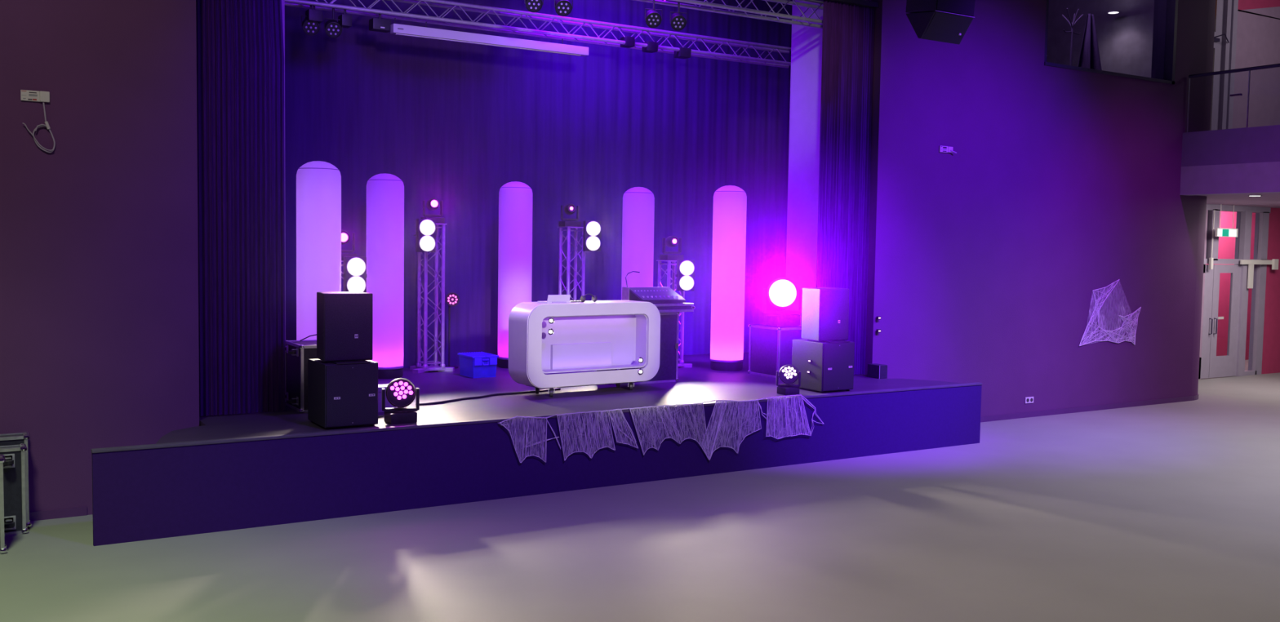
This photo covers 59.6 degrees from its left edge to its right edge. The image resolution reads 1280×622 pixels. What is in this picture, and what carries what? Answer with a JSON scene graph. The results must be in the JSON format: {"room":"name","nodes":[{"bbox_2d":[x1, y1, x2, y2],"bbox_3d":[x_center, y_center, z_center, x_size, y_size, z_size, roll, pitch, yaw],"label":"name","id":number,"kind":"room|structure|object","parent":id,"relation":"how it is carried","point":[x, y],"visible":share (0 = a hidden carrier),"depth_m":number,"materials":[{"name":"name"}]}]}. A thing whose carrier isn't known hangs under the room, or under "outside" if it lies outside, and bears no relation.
{"room":"event venue","nodes":[
{"label":"event venue","id":0,"kind":"room"},
{"bbox_2d":[0,0,199,515],"bbox_3d":[-7.783,-2.132,7.644,8.920,7.900,0.300,-1,4,-32],"label":"wall","id":1,"kind":"structure","parent":0,"point":[99,244],"depth_m":9.53,"materials":[{"name":"paint"}]},
{"bbox_2d":[20,89,55,152],"bbox_3d":[-4.969,-1.564,9.229,0.247,0.502,0.050,-1,4,-32],"label":"outlet box","id":2,"kind":"object","parent":1,"relation":"attached to","point":[27,95],"visible":1,"depth_m":9.22,"materials":[{"name":"white plastic"}]},
{"bbox_2d":[21,92,37,100],"bbox_3d":[-5.019,-1.768,9.188,0.114,0.066,0.001,-1,4,-32],"label":"print","id":3,"kind":"object","parent":2,"relation":"attached to","point":[24,95],"depth_m":9.19},
{"bbox_2d":[40,91,49,102],"bbox_3d":[-4.927,-1.773,9.250,0.071,0.086,0.034,-1,4,-32],"label":"socket","id":4,"kind":"object","parent":2,"relation":"attached to","point":[44,95],"depth_m":9.24,"materials":[{"name":"white plastic"}]},
{"bbox_2d":[29,506,87,521],"bbox_3d":[-8.153,1.791,7.500,8.000,0.075,0.015,-1,4,-32],"label":"baseboard","id":5,"kind":"structure","parent":1,"relation":"attached to","point":[79,511],"depth_m":9.49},
{"bbox_2d":[284,0,791,67],"bbox_3d":[-1.332,-3.625,14.147,8.406,0.258,0.258,-1,4,-32],"label":"lighting truss","id":6,"kind":"object","parent":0,"point":[451,5],"visible":0.91,"depth_m":14.22,"materials":[{"name":"metal"}]},
{"bbox_2d":[301,4,320,35],"bbox_3d":[-3.738,-3.292,12.657,0.208,0.347,0.192,-1,4,-32],"label":"can","id":7,"kind":"object","parent":6,"relation":"hanging from","point":[310,28],"visible":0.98,"depth_m":12.63,"materials":[{"name":"black metal"}]},
{"bbox_2d":[305,5,322,23],"bbox_3d":[-3.683,-3.375,12.624,0.160,0.221,0.160,-1,4,-32],"label":"stage light","id":8,"kind":"object","parent":6,"relation":"attached to","point":[313,15],"visible":1,"depth_m":12.57,"materials":[{"name":"black metal"}]},
{"bbox_2d":[324,8,342,38],"bbox_3d":[-3.521,-3.297,12.792,0.208,0.347,0.192,-1,4,-32],"label":"can","id":9,"kind":"object","parent":6,"relation":"hanging from","point":[332,28],"visible":1,"depth_m":12.76,"materials":[{"name":"black metal"}]},
{"bbox_2d":[337,9,351,28],"bbox_3d":[-3.382,-3.374,12.812,0.120,0.235,0.160,-1,4,-32],"label":"stage light","id":10,"kind":"object","parent":6,"relation":"attached to","point":[345,20],"visible":1,"depth_m":12.75,"materials":[{"name":"black metal"}]},
{"bbox_2d":[368,13,391,32],"bbox_3d":[-3.030,-3.383,13.028,0.220,0.232,0.163,-1,4,-32],"label":"stage light","id":11,"kind":"object","parent":6,"relation":"attached to","point":[376,24],"visible":1,"depth_m":12.97,"materials":[{"name":"black metal"}]},
{"bbox_2d":[390,17,588,56],"bbox_3d":[-1.778,-3.325,13.623,2.582,0.192,0.123,-1,4,-32],"label":"projection screen","id":12,"kind":"object","parent":6,"relation":"hanging from","point":[395,28],"visible":1,"depth_m":13.51,"materials":[{"name":"white metal"}]},
{"bbox_2d":[620,35,635,48],"bbox_3d":[-0.166,-3.561,14.801,0.140,0.130,0.160,-1,4,-32],"label":"stage light","id":13,"kind":"object","parent":6,"relation":"attached to","point":[629,41],"visible":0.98,"depth_m":14.74,"materials":[{"name":"black metal"}]},
{"bbox_2d":[642,40,657,53],"bbox_3d":[0.134,-3.539,14.989,0.160,0.130,0.160,-1,4,-32],"label":"stage light","id":14,"kind":"object","parent":6,"relation":"attached to","point":[652,46],"visible":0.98,"depth_m":14.93,"materials":[{"name":"black metal"}]},
{"bbox_2d":[674,47,690,58],"bbox_3d":[0.580,-3.523,15.268,0.180,0.130,0.160,-1,4,-32],"label":"stage light","id":15,"kind":"object","parent":6,"relation":"attached to","point":[683,53],"visible":0.94,"depth_m":15.21,"materials":[{"name":"black metal"}]},
{"bbox_2d":[0,360,1279,621],"bbox_3d":[6.856,1.862,11.773,38.000,0.100,18.500,-1,4,-32],"label":"floor","id":16,"kind":"structure","parent":0,"point":[1165,512],"depth_m":8.85,"materials":[{"name":"grey concrete"}]},
{"bbox_2d":[0,454,7,554],"bbox_3d":[-5.074,1.465,8.299,0.640,0.732,0.180,-1,4,-32],"label":"flight case","id":17,"kind":"object","parent":16,"relation":"on","point":[3,549],"visible":1,"depth_m":8.39,"materials":[{"name":"silver laminate"}]},
{"bbox_2d":[0,443,28,535],"bbox_3d":[-5.213,1.441,8.831,0.660,0.712,0.266,-1,4,-32],"label":"flight case","id":18,"kind":"object","parent":16,"relation":"on","point":[14,467],"visible":0.87,"depth_m":8.94,"materials":[{"name":"black laminate"}]},
{"bbox_2d":[0,431,31,528],"bbox_3d":[-5.397,1.397,9.021,0.840,0.772,0.220,-1,4,-32],"label":"flight case","id":19,"kind":"object","parent":16,"relation":"on","point":[15,438],"visible":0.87,"depth_m":9.14,"materials":[{"name":"silver laminate"}]},
{"bbox_2d":[90,351,982,546],"bbox_3d":[-0.423,1.207,13.646,11.765,0.754,4.528,-1,4,-32],"label":"stage","id":20,"kind":"object","parent":16,"relation":"on","point":[227,472],"visible":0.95,"depth_m":10.53,"materials":[{"name":"wood"}]},
{"bbox_2d":[281,0,285,339],"bbox_3d":[-3.922,-2.507,11.190,0.600,6.850,0.500,-1,4,-32],"label":"pillar","id":21,"kind":"structure","parent":20,"relation":"on","point":[282,1],"depth_m":11.16,"materials":[{"name":"white paint"}]},
{"bbox_2d":[284,339,317,413],"bbox_3d":[-3.138,0.624,10.999,0.729,0.652,0.640,-1,4,-32],"label":"flight case","id":22,"kind":"object","parent":20,"relation":"on","point":[297,353],"visible":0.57,"depth_m":10.72,"materials":[{"name":"black laminate"}]},
{"bbox_2d":[299,333,316,341],"bbox_3d":[-3.196,0.257,10.890,0.238,0.071,0.012,-1,4,-32],"label":"cable","id":23,"kind":"object","parent":22,"relation":"on","point":[316,334],"visible":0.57,"depth_m":10.87,"materials":[{"name":"black rubber"}]},
{"bbox_2d":[296,160,341,340],"bbox_3d":[-3.307,-0.312,11.513,0.444,2.450,0.444,-1,4,-32],"label":"column","id":24,"kind":"structure","parent":20,"relation":"on","point":[318,183],"depth_m":11.31,"materials":[{"name":"white fabric"}]},
{"bbox_2d":[341,260,343,279],"bbox_3d":[-3.255,0.159,12.259,0.562,1.422,0.469,-1,4,-32],"label":"truss tower","id":25,"kind":"object","parent":20,"relation":"on","point":[342,264],"visible":0.02,"depth_m":12.05,"materials":[{"name":"metal"}]},
{"bbox_2d":[341,230,357,260],"bbox_3d":[-3.233,-0.714,12.156,0.262,0.328,0.248,-1,4,-32],"label":"light","id":26,"kind":"object","parent":25,"relation":"on","point":[345,237],"visible":0.47,"depth_m":12.10,"materials":[{"name":"black metal"}]},
{"bbox_2d":[341,256,366,292],"bbox_3d":[-3.061,-0.378,11.983,0.252,0.410,0.205,-1,4,-26],"label":"light","id":27,"kind":"object","parent":25,"relation":"attached to","point":[354,275],"visible":0.88,"depth_m":11.90,"materials":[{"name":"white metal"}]},
{"bbox_2d":[307,358,377,429],"bbox_3d":[-2.660,0.723,10.009,0.475,0.582,0.554,-1,4,-32],"label":"subwoofer","id":28,"kind":"object","parent":20,"relation":"on","point":[342,393],"visible":0.91,"depth_m":9.79,"materials":[{"name":"black paint"}]},
{"bbox_2d":[316,291,373,361],"bbox_3d":[-2.653,0.133,9.972,0.438,0.595,0.376,-1,4,-32],"label":"loudspeaker","id":29,"kind":"object","parent":28,"relation":"on","point":[344,319],"visible":1,"depth_m":9.82,"materials":[{"name":"black paint"}]},
{"bbox_2d":[325,363,377,426],"bbox_3d":[-2.520,0.736,9.783,0.459,0.536,0.014,-1,4,-32],"label":"grille","id":30,"kind":"object","parent":28,"relation":"attached to","point":[351,388],"depth_m":9.77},
{"bbox_2d":[366,173,404,378],"bbox_3d":[-3.070,-0.424,13.458,0.444,2.450,0.444,-1,4,-32],"label":"column","id":31,"kind":"structure","parent":20,"relation":"on","point":[384,192],"depth_m":13.28,"materials":[{"name":"white fabric"}]},
{"bbox_2d":[377,383,395,412],"bbox_3d":[-2.493,0.845,10.838,0.310,0.245,0.220,-1,4,-32],"label":"case","id":32,"kind":"object","parent":20,"relation":"on","point":[380,387],"visible":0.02,"depth_m":10.73,"materials":[{"name":"grey plastic"}]},
{"bbox_2d":[382,377,419,424],"bbox_3d":[-2.189,0.808,10.186,0.339,0.409,0.245,-1,4,-32],"label":"light","id":33,"kind":"object","parent":20,"relation":"on","point":[400,393],"visible":1,"depth_m":10.11,"materials":[{"name":"black metal"}]},
{"bbox_2d":[409,223,454,373],"bbox_3d":[-2.672,-0.172,14.192,0.562,1.872,0.469,-1,4,-32],"label":"truss tower","id":34,"kind":"object","parent":20,"relation":"on","point":[417,369],"visible":0.84,"depth_m":14.13,"materials":[{"name":"metal"}]},
{"bbox_2d":[413,218,435,252],"bbox_3d":[-2.658,-0.935,13.847,0.252,0.410,0.205,-1,4,-26],"label":"light","id":35,"kind":"object","parent":34,"relation":"attached to","point":[425,228],"visible":1,"depth_m":13.76,"materials":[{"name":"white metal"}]},
{"bbox_2d":[421,198,444,223],"bbox_3d":[-2.613,-1.263,14.098,0.248,0.312,0.234,-1,4,-32],"label":"light","id":36,"kind":"object","parent":34,"relation":"on","point":[432,204],"visible":0.94,"depth_m":14.04,"materials":[{"name":"black metal"}]},
{"bbox_2d":[444,292,459,368],"bbox_3d":[-2.484,0.247,14.576,0.244,0.992,0.240,0,4,-17],"label":"stage light","id":37,"kind":"object","parent":20,"relation":"on","point":[452,299],"visible":0.99,"depth_m":14.48,"materials":[{"name":"black metal"}]},
{"bbox_2d":[457,351,498,377],"bbox_3d":[-1.995,0.664,13.778,0.349,0.273,0.484,-1,4,-32],"label":"crate","id":38,"kind":"object","parent":20,"relation":"on","point":[477,364],"visible":1,"depth_m":13.62,"materials":[{"name":"blue plastic"}]},
{"bbox_2d":[419,387,560,405],"bbox_3d":[-1.600,0.906,11.917,0.132,0.023,1.922,4,5,43],"label":"cable","id":39,"kind":"object","parent":20,"relation":"on","point":[557,388],"visible":0.91,"depth_m":11.87,"materials":[{"name":"black rubber"}]},
{"bbox_2d":[497,181,533,368],"bbox_3d":[-1.651,-0.480,14.774,0.444,2.450,0.444,-1,4,-32],"label":"column","id":40,"kind":"structure","parent":20,"relation":"on","point":[515,197],"depth_m":14.58,"materials":[{"name":"white fabric"}]},
{"bbox_2d":[284,0,792,368],"bbox_3d":[-1.419,-2.711,15.272,11.400,6.850,0.022,-1,4,-32],"label":"curtain","id":41,"kind":"object","parent":20,"relation":"on","point":[456,122],"visible":0.43,"depth_m":15.31,"materials":[{"name":"fabric"}]},
{"bbox_2d":[557,226,585,300],"bbox_3d":[-0.957,-0.208,15.257,0.562,1.872,0.469,-1,4,-32],"label":"truss tower","id":42,"kind":"object","parent":20,"relation":"on","point":[567,258],"visible":0.34,"depth_m":15.16,"materials":[{"name":"metal"}]},
{"bbox_2d":[558,203,581,226],"bbox_3d":[-0.948,-1.298,15.130,0.249,0.312,0.237,-1,4,-32],"label":"light","id":43,"kind":"object","parent":42,"relation":"on","point":[569,209],"visible":1,"depth_m":15.07,"materials":[{"name":"black metal"}]},
{"bbox_2d":[582,220,601,251],"bbox_3d":[-0.650,-1.012,15.089,0.252,0.410,0.205,0,4,-15],"label":"light","id":44,"kind":"object","parent":42,"relation":"attached to","point":[592,236],"visible":1,"depth_m":15.00,"materials":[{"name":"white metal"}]},
{"bbox_2d":[508,300,660,396],"bbox_3d":[-0.587,0.403,12.406,1.735,1.007,0.445,-2,4,-35],"label":"booth","id":45,"kind":"object","parent":20,"relation":"on","point":[545,338],"visible":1,"depth_m":12.30,"materials":[{"name":"white paint"}]},
{"bbox_2d":[537,294,570,303],"bbox_3d":[-0.930,-0.134,12.130,0.300,0.094,0.217,-2,4,-35],"label":"laptop","id":46,"kind":"object","parent":45,"relation":"on","point":[552,299],"visible":1,"depth_m":12.05,"materials":[{"name":"grey paint"}]},
{"bbox_2d":[569,299,581,302],"bbox_3d":[-0.766,-0.114,12.332,0.220,0.026,0.200,-2,4,-35],"label":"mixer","id":47,"kind":"object","parent":45,"relation":"on","point":[572,300],"visible":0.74,"depth_m":12.29,"materials":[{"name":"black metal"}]},
{"bbox_2d":[580,293,597,302],"bbox_3d":[-0.568,-0.146,12.348,0.183,0.098,0.075,-2,4,-35],"label":"headphones","id":48,"kind":"object","parent":45,"relation":"on","point":[583,298],"visible":1,"depth_m":12.34,"materials":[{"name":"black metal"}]},
{"bbox_2d":[580,295,586,302],"bbox_3d":[-0.629,-0.134,12.305,0.033,0.076,0.075,-2,4,-35],"label":"ear cup","id":49,"kind":"object","parent":48,"relation":"on","point":[583,298],"depth_m":12.29,"materials":[{"name":"black plastic"}]},
{"bbox_2d":[591,295,597,302],"bbox_3d":[-0.506,-0.137,12.392,0.033,0.076,0.075,-2,4,-35],"label":"ear cup","id":50,"kind":"object","parent":48,"relation":"on","point":[594,298],"depth_m":12.37,"materials":[{"name":"black plastic"}]},
{"bbox_2d":[595,311,679,385],"bbox_3d":[-0.039,0.424,13.498,0.880,0.852,0.590,-1,4,-32],"label":"flight case","id":51,"kind":"object","parent":20,"relation":"on","point":[668,371],"visible":0.23,"depth_m":13.42,"materials":[{"name":"black laminate"}]},
{"bbox_2d":[653,302,694,312],"bbox_3d":[0.050,-0.051,13.462,1.057,0.102,0.666,-1,4,-32],"label":"tray","id":52,"kind":"object","parent":51,"relation":"on","point":[668,307],"visible":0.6,"depth_m":13.34,"materials":[{"name":"black laminate"}]},
{"bbox_2d":[622,271,685,303],"bbox_3d":[0.161,-0.293,13.526,0.646,0.376,0.470,-1,4,-32],"label":"mixing console","id":53,"kind":"object","parent":52,"relation":"on","point":[655,295],"visible":0.96,"depth_m":13.45,"materials":[{"name":"black metal"}]},
{"bbox_2d":[625,271,639,287],"bbox_3d":[-0.091,-0.378,13.476,0.167,0.209,0.075,2,3,10],"label":"gooseneck lamp","id":54,"kind":"object","parent":53,"relation":"on","point":[632,271],"depth_m":13.47,"materials":[{"name":"black metal"}]},
{"bbox_2d":[621,186,654,300],"bbox_3d":[-0.036,-0.507,15.660,0.444,2.450,0.444,-1,4,-32],"label":"column","id":55,"kind":"structure","parent":20,"relation":"on","point":[638,202],"depth_m":15.45,"materials":[{"name":"white fabric"}]},
{"bbox_2d":[497,394,823,462],"bbox_3d":[0.372,1.254,11.447,3.988,0.632,0.023,-1,4,-32],"label":"decoration","id":56,"kind":"object","parent":20,"relation":"attached to","point":[564,419],"visible":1,"depth_m":11.40,"materials":[{"name":"white fabric"}]},
{"bbox_2d":[656,260,692,368],"bbox_3d":[0.389,0.037,15.109,0.562,1.442,0.469,-1,4,-32],"label":"truss tower","id":57,"kind":"object","parent":20,"relation":"on","point":[681,364],"visible":0.3,"depth_m":15.04,"materials":[{"name":"metal"}]},
{"bbox_2d":[659,235,683,260],"bbox_3d":[0.428,-0.846,15.016,0.262,0.327,0.248,-1,4,-32],"label":"light","id":58,"kind":"object","parent":57,"relation":"on","point":[671,241],"visible":0.99,"depth_m":14.95,"materials":[{"name":"black metal"}]},
{"bbox_2d":[674,259,694,291],"bbox_3d":[0.600,-0.473,14.817,0.252,0.410,0.205,0,3,-11],"label":"light","id":59,"kind":"object","parent":57,"relation":"attached to","point":[685,280],"visible":1,"depth_m":14.73,"materials":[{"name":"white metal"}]},
{"bbox_2d":[710,185,746,371],"bbox_3d":[1.177,-0.442,14.886,0.444,2.450,0.444,-1,4,-32],"label":"column","id":60,"kind":"structure","parent":20,"relation":"on","point":[730,202],"depth_m":14.71,"materials":[{"name":"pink fabric"}]},
{"bbox_2d":[747,324,801,377],"bbox_3d":[1.831,0.504,14.415,0.640,0.642,0.640,-1,4,-32],"label":"flight case","id":61,"kind":"object","parent":20,"relation":"on","point":[771,347],"visible":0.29,"depth_m":14.17,"materials":[{"name":"black laminate"}]},
{"bbox_2d":[762,277,802,326],"bbox_3d":[1.818,-0.122,14.289,0.466,0.614,0.428,-1,4,-32],"label":"light","id":62,"kind":"object","parent":61,"relation":"on","point":[782,293],"visible":1,"depth_m":14.17,"materials":[{"name":"black metal"}]},
{"bbox_2d":[776,364,800,395],"bbox_3d":[1.665,0.764,12.567,0.260,0.336,0.225,-1,4,-32],"label":"light","id":63,"kind":"object","parent":20,"relation":"on","point":[788,374],"visible":1,"depth_m":12.51,"materials":[{"name":"black metal"}]},
{"bbox_2d":[785,0,823,325],"bbox_3d":[2.443,-2.647,15.243,0.500,6.850,0.670,-1,4,-32],"label":"pillar","id":64,"kind":"structure","parent":20,"relation":"on","point":[806,42],"depth_m":15.14,"materials":[{"name":"white paint"}]},
{"bbox_2d":[791,338,854,392],"bbox_3d":[2.126,0.622,12.982,0.475,0.582,0.554,-1,4,-32],"label":"subwoofer","id":65,"kind":"object","parent":20,"relation":"on","point":[831,367],"visible":0.8,"depth_m":12.78,"materials":[{"name":"black paint"}]},
{"bbox_2d":[801,287,849,341],"bbox_3d":[2.134,0.032,12.944,0.438,0.595,0.376,-1,4,-32],"label":"loudspeaker","id":66,"kind":"object","parent":65,"relation":"on","point":[824,310],"visible":1,"depth_m":12.80,"materials":[{"name":"black paint"}]},
{"bbox_2d":[819,289,849,340],"bbox_3d":[2.227,0.042,12.794,0.424,0.575,0.014,-1,4,-32],"label":"grille","id":67,"kind":"object","parent":66,"relation":"attached to","point":[833,304],"depth_m":12.78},
{"bbox_2d":[822,342,854,391],"bbox_3d":[2.266,0.635,12.756,0.459,0.536,0.014,-1,4,-32],"label":"grille","id":68,"kind":"object","parent":65,"relation":"attached to","point":[837,358],"depth_m":12.74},
{"bbox_2d":[866,363,887,378],"bbox_3d":[3.031,0.766,14.270,0.143,0.170,0.223,-1,4,-32],"label":"flight case","id":69,"kind":"object","parent":20,"relation":"on","point":[877,371],"visible":1,"depth_m":14.20,"materials":[{"name":"black laminate"}]},
{"bbox_2d":[633,0,823,28],"bbox_3d":[0.293,-3.749,13.044,6.406,0.288,0.288,-1,4,-32],"label":"lighting truss","id":70,"kind":"object","parent":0,"point":[695,2],"visible":0.72,"depth_m":13.77,"materials":[{"name":"metal"}]},
{"bbox_2d":[524,0,543,13],"bbox_3d":[-1.169,-3.428,12.177,0.208,0.344,0.201,-1,4,-32],"label":"stage light","id":71,"kind":"object","parent":70,"relation":"hanging from","point":[532,6],"visible":1,"depth_m":12.16,"materials":[{"name":"black metal"}]},
{"bbox_2d":[554,0,573,16],"bbox_3d":[-0.860,-3.436,12.369,0.209,0.344,0.201,-1,4,-32],"label":"stage light","id":72,"kind":"object","parent":70,"relation":"hanging from","point":[562,7],"visible":1,"depth_m":12.34,"materials":[{"name":"black metal"}]},
{"bbox_2d":[644,0,662,27],"bbox_3d":[0.143,-3.465,12.991,0.212,0.344,0.203,-1,4,-32],"label":"stage light","id":73,"kind":"object","parent":70,"relation":"hanging from","point":[653,19],"visible":1,"depth_m":12.96,"materials":[{"name":"black metal"}]},
{"bbox_2d":[669,1,687,31],"bbox_3d":[0.441,-3.477,13.175,0.212,0.345,0.204,-1,4,-32],"label":"stage light","id":74,"kind":"object","parent":70,"relation":"hanging from","point":[677,22],"visible":0.99,"depth_m":13.14,"materials":[{"name":"black metal"}]},
{"bbox_2d":[862,0,1215,417],"bbox_3d":[5.860,-2.476,17.058,7.720,7.900,1.780,-1,4,-32],"label":"wall","id":75,"kind":"structure","parent":0,"point":[987,259],"depth_m":15.86,"materials":[{"name":"paint"}]},
{"bbox_2d":[815,0,879,8],"bbox_3d":[2.284,-3.884,13.849,2.031,0.060,0.160,-1,4,-32],"label":"rail","id":76,"kind":"object","parent":75,"relation":"attached to","point":[865,3],"visible":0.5,"depth_m":14.08,"materials":[{"name":"black metal"}]},
{"bbox_2d":[816,0,875,374],"bbox_3d":[2.650,-1.522,14.229,0.971,4.710,0.043,-1,4,-32],"label":"stage curtain","id":77,"kind":"object","parent":76,"relation":"hanging from","point":[848,29],"visible":0.84,"depth_m":14.18,"materials":[{"name":"black fabric"}]},
{"bbox_2d":[905,0,975,44],"bbox_3d":[3.457,-4.614,12.694,0.630,3.070,0.490,-1,4,-32],"label":"loudspeaker","id":78,"kind":"object","parent":75,"relation":"attached to","point":[948,21],"visible":1,"depth_m":12.64,"materials":[{"name":"black paint"}]},
{"bbox_2d":[921,11,973,44],"bbox_3d":[3.492,-3.208,12.685,0.590,0.266,0.208,-1,4,-32],"label":"grille","id":79,"kind":"object","parent":78,"relation":"attached to","point":[950,27],"depth_m":12.65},
{"bbox_2d":[936,0,975,16],"bbox_3d":[3.558,-3.507,12.568,0.590,0.300,0.040,-1,4,-32],"label":"grille","id":80,"kind":"object","parent":78,"relation":"attached to","point":[960,7],"depth_m":12.58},
{"bbox_2d":[938,145,956,153],"bbox_3d":[4.100,-2.152,14.917,0.279,0.093,0.061,0,4,-22],"label":"outlet box","id":81,"kind":"object","parent":75,"relation":"attached to","point":[941,148],"visible":1,"depth_m":14.89,"materials":[{"name":"white plastic"}]},
{"bbox_2d":[947,146,952,152],"bbox_3d":[4.144,-2.158,14.944,0.087,0.076,0.030,-1,4,-32],"label":"socket","id":82,"kind":"object","parent":81,"relation":"attached to","point":[949,148],"depth_m":14.93,"materials":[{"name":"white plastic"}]},
{"bbox_2d":[1024,396,1033,403],"bbox_3d":[5.613,1.284,16.106,0.178,0.090,0.015,-1,4,-32],"label":"power socket","id":83,"kind":"object","parent":75,"relation":"attached to","point":[1029,399],"visible":1,"depth_m":16.10,"materials":[{"name":"white plastic"}]},
{"bbox_2d":[980,393,1198,422],"bbox_3d":[6.619,1.472,16.786,6.977,0.075,0.611,-2,4,-37],"label":"baseboard","id":84,"kind":"structure","parent":75,"relation":"attached to","point":[1041,413],"depth_m":16.78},
{"bbox_2d":[1079,279,1141,346],"bbox_3d":[7.160,0.031,16.971,1.464,1.027,0.019,-1,4,-32],"label":"decoration","id":85,"kind":"object","parent":75,"relation":"attached to","point":[1112,336],"visible":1,"depth_m":16.97,"materials":[{"name":"white fabric"}]},
{"bbox_2d":[1044,0,1177,84],"bbox_3d":[6.971,-4.608,16.741,3.070,2.170,0.360,-1,4,-32],"label":"window","id":86,"kind":"structure","parent":75,"relation":"in","point":[1166,11],"depth_m":17.46,"materials":[{"name":"glass"}]},
{"bbox_2d":[1179,124,1279,195],"bbox_3d":[11.749,-1.991,12.852,0.250,0.980,11.620,-1,4,-32],"label":"balcony","id":87,"kind":"object","parent":75,"relation":"attached to","point":[1246,160],"depth_m":17.02,"materials":[{"name":"paint"}]},
{"bbox_2d":[1186,63,1279,132],"bbox_3d":[10.411,-3.081,14.887,0.062,0.910,6.610,-1,4,-32],"label":"balcony railing","id":88,"kind":"object","parent":87,"relation":"on","point":[1275,65],"visible":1,"depth_m":17.00,"materials":[{"name":"black metal"}]},
{"bbox_2d":[1077,13,1102,70],"bbox_3d":[7.143,-4.235,17.663,0.640,0.893,0.129,-1,4,-32],"label":"curtain","id":89,"kind":"object","parent":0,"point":[1089,57],"visible":0.92,"depth_m":17.61,"materials":[{"name":"fabric"}]},
{"bbox_2d":[1046,0,1154,77],"bbox_3d":[8.133,-4.875,19.250,0.100,2.700,2.780,-1,4,-32],"label":"wall","id":90,"kind":"structure","parent":0,"point":[1125,37],"depth_m":19.22,"materials":[{"name":"paint"}]},
{"bbox_2d":[1106,9,1119,13],"bbox_3d":[7.949,-5.018,18.761,0.196,0.026,0.196,-1,4,-32],"label":"recessed light","id":91,"kind":"object","parent":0,"point":[1113,11],"visible":1,"depth_m":18.72,"materials":[{"name":"white plastic"}]},
{"bbox_2d":[1205,211,1255,359],"bbox_3d":[12.430,-0.561,24.515,11.000,3.400,0.100,-1,4,-32],"label":"wall","id":92,"kind":"structure","parent":0,"point":[1226,250],"depth_m":24.84,"materials":[{"name":"red paint"}]},
{"bbox_2d":[1198,0,1279,379],"bbox_3d":[12.112,-2.672,22.017,8.100,7.900,0.150,-1,4,-32],"label":"wall","id":93,"kind":"structure","parent":0,"point":[1258,28],"depth_m":21.90,"materials":[{"name":"paint"}]},
{"bbox_2d":[1209,0,1238,130],"bbox_3d":[10.820,-4.757,20.937,1.240,3.650,0.312,-1,4,-32],"label":"door","id":94,"kind":"structure","parent":93,"relation":"in","point":[1226,11],"depth_m":21.05,"materials":[{"name":"grey paint"}]},
{"bbox_2d":[1198,204,1271,378],"bbox_3d":[11.425,-0.380,21.704,2.520,3.340,0.206,-1,4,-32],"label":"door","id":95,"kind":"structure","parent":93,"relation":"in","point":[1233,364],"depth_m":21.81,"materials":[{"name":"grey paint"}]},
{"bbox_2d":[1208,209,1214,269],"bbox_3d":[10.816,-1.347,21.125,0.070,1.120,0.050,-1,4,-32],"label":"sensor","id":96,"kind":"object","parent":95,"relation":"attached to","point":[1211,260],"visible":1,"depth_m":21.12,"materials":[{"name":"white plastic"}]},
{"bbox_2d":[1240,258,1279,288],"bbox_3d":[12.177,-0.735,21.979,1.200,0.580,0.090,-1,4,-32],"label":"duct","id":97,"kind":"object","parent":95,"relation":"attached to","point":[1274,262],"visible":1,"depth_m":21.87,"materials":[{"name":"white plastic"}]},
{"bbox_2d":[1198,192,1279,208],"bbox_3d":[15.249,-2.107,16.056,9.080,0.920,13.370,-1,4,-32],"label":"ceiling","id":98,"kind":"structure","parent":0,"point":[1272,200],"depth_m":19.28,"materials":[{"name":"paint"}]},
{"bbox_2d":[1214,204,1238,236],"bbox_3d":[11.094,-1.707,21.111,0.680,0.610,0.044,-1,4,-32],"label":"exit sign","id":99,"kind":"object","parent":98,"relation":"hanging from","point":[1220,232],"visible":1,"depth_m":21.08,"materials":[{"name":"white plastic"}]},
{"bbox_3d":[5.945,-3.496,17.985,5.200,0.130,2.780,-1,4,-32],"label":"floor","id":100,"kind":"structure","parent":0,"visible":0},
{"bbox_2d":[1062,8,1083,66],"bbox_3d":[6.652,-4.072,17.250,0.413,1.128,0.371,0,3,-11],"label":"coat stand","id":101,"kind":"object","parent":100,"relation":"on","point":[1072,24],"visible":0.72,"depth_m":17.24,"materials":[{"name":"metal"}]},
{"bbox_3d":[-0.449,-5.230,11.995,8.240,2.000,0.300,-1,4,-32],"label":"wall header","id":102,"kind":"structure","parent":0,"visible":0},
{"bbox_2d":[195,0,284,416],"bbox_3d":[-3.680,-2.353,10.266,0.805,6.640,0.043,-1,4,-32],"label":"stage curtain","id":103,"kind":"object","parent":102,"relation":"hanging from","point":[240,50],"visible":0.97,"depth_m":10.35,"materials":[{"name":"black fabric"}]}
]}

